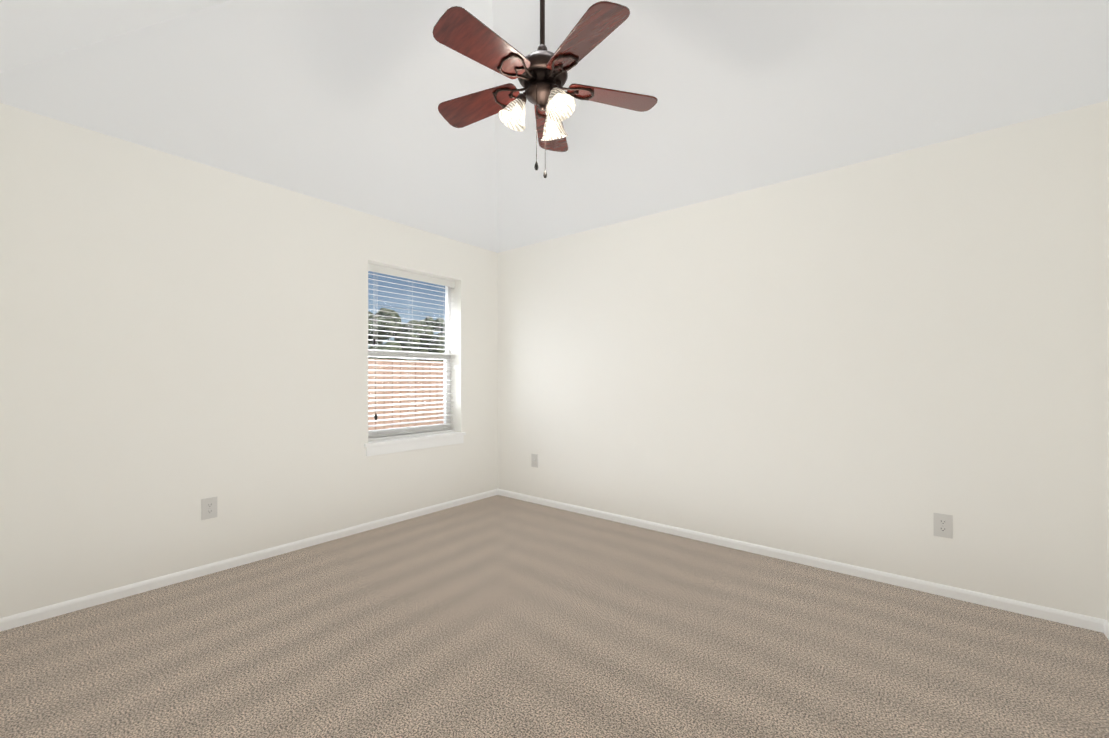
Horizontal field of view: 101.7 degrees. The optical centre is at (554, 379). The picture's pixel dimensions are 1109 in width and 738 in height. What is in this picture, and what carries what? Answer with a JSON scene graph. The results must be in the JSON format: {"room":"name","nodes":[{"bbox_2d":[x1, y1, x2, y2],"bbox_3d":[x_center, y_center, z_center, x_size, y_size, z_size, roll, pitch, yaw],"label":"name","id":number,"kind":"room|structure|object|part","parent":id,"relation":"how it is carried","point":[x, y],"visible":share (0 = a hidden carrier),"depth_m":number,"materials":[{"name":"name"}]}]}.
{"room":"empty bedroom","nodes":[
{"label":"empty bedroom","id":0,"kind":"room"},
{"bbox_2d":[0,103,497,617],"bbox_3d":[-1.764,-0.061,3.258,0.220,2.440,3.528,0,0,39],"label":"wall","id":1,"kind":"structure","parent":0,"point":[180,337],"depth_m":2.62,"materials":[{"name":"white paint"}]},
{"bbox_2d":[201,497,216,519],"bbox_3d":[-2.064,0.769,2.702,0.009,0.124,0.078,0,0,39],"label":"electrical outlet","id":2,"kind":"object","parent":1,"relation":"attached to","point":[208,508],"visible":1,"depth_m":2.70,"materials":[{"name":"white plastic"}]},
{"bbox_2d":[0,489,495,631],"bbox_3d":[-1.616,1.130,3.257,0.013,0.058,3.270,0,0,39],"label":"baseboard","id":3,"kind":"structure","parent":1,"relation":"attached to","point":[24,618],"depth_m":2.67,"materials":[{"name":"white wood"}]},
{"bbox_2d":[364,273,465,455],"bbox_3d":[-1.216,-0.168,3.893,0.220,1.514,0.980,0,0,39],"label":"window","id":4,"kind":"structure","parent":1,"relation":"in","point":[447,327],"depth_m":3.94,"materials":[{"name":"white plastic"}]},
{"bbox_2d":[368,263,454,440],"bbox_3d":[-1.235,-0.219,3.908,0.084,1.408,0.902,0,0,39],"label":"window blind","id":5,"kind":"object","parent":4,"relation":"attached to","point":[404,274],"visible":0.77,"depth_m":3.90,"materials":[{"name":"white plastic"}]},
{"bbox_2d":[0,495,1108,737],"bbox_3d":[-0.055,1.220,2.029,4.426,0.120,3.748,0,0,39],"label":"floor","id":6,"kind":"structure","parent":0,"point":[498,617],"depth_m":1.94,"materials":[{"name":"carpet"}]},
{"bbox_2d":[0,0,1108,252],"bbox_3d":[-0.055,-1.844,2.027,3.986,1.129,3.308,0,0,39],"label":"ceiling","id":7,"kind":"structure","parent":0,"point":[338,102],"depth_m":2.48,"materials":[{"name":"white paint"}]},
{"bbox_2d":[433,0,657,177],"bbox_3d":[-0.078,-1.595,2.007,1.045,1.376,1.014,0,0,39],"label":"fan","id":8,"kind":"object","parent":7,"relation":"hanging from","point":[541,74],"visible":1,"depth_m":1.95,"materials":[{"name":"brown wood"}]},
{"bbox_3d":[-0.054,-1.745,2.027,0.228,1.076,0.228,0,0,39],"label":"motor","id":9,"kind":"part","parent":8,"relation":"part of","materials":[{"name":"brown metal"}]},
{"bbox_2d":[498,101,1106,619],"bbox_3d":[1.049,-0.061,3.404,4.426,2.440,0.220,0,0,39],"label":"wall","id":10,"kind":"structure","parent":0,"point":[876,363],"depth_m":2.67,"materials":[{"name":"white paint"}]},
{"bbox_2d":[531,454,537,467],"bbox_3d":[-0.192,0.760,4.248,0.078,0.124,0.016,0,0,39],"label":"outlet","id":11,"kind":"object","parent":10,"relation":"attached to","point":[534,460],"visible":1,"depth_m":4.25,"materials":[{"name":"white plastic"}]},
{"bbox_2d":[496,489,1091,629],"bbox_3d":[0.976,1.130,3.315,3.986,0.058,0.013,0,0,39],"label":"baseboard","id":12,"kind":"structure","parent":10,"relation":"attached to","point":[979,598],"depth_m":2.69,"materials":[{"name":"white wood"}]},
{"bbox_2d":[934,513,952,538],"bbox_3d":[2.087,0.784,2.426,0.078,0.124,0.009,0,0,39],"label":"electrical outlet","id":13,"kind":"object","parent":10,"relation":"attached to","point":[943,525],"visible":1,"depth_m":2.42,"materials":[{"name":"white plastic"}]},
{"bbox_2d":[1107,97,1108,621],"bbox_3d":[1.586,-0.563,0.712,0.220,3.449,3.308,0,0,39],"label":"wall","id":14,"kind":"structure","parent":0,"point":[1108,359],"depth_m":2.06,"materials":[{"name":"white paint"}]},
{"bbox_2d":[1092,617,1108,639],"bbox_3d":[1.478,1.132,0.776,0.026,0.058,3.270,0,0,39],"label":"baseboard","id":15,"kind":"structure","parent":14,"relation":"attached to","point":[1100,625],"depth_m":2.08,"materials":[{"name":"white wood"}]},
{"label":"outside","id":16,"kind":"structure","parent":0,"visible":0},
{"bbox_3d":[-16.264,1.498,17.147,39.780,0.200,60.000,0,0,39],"label":"ground","id":17,"kind":"structure","parent":16,"visible":0},
{"bbox_2d":[368,359,442,429],"bbox_3d":[-3.013,0.547,6.521,0.130,1.720,28.000,0,0,39],"label":"fence","id":18,"kind":"object","parent":17,"relation":"on","point":[400,387],"depth_m":7.18,"materials":[{"name":"brown wood"}]},
{"bbox_2d":[368,308,444,360],"bbox_3d":[-6.427,-0.298,10.066,4.890,3.542,16.290,0,0,39],"label":"tree","id":19,"kind":"object","parent":17,"relation":"on","point":[382,322],"depth_m":12.18,"materials":[{"name":"green plant"}]}
]}

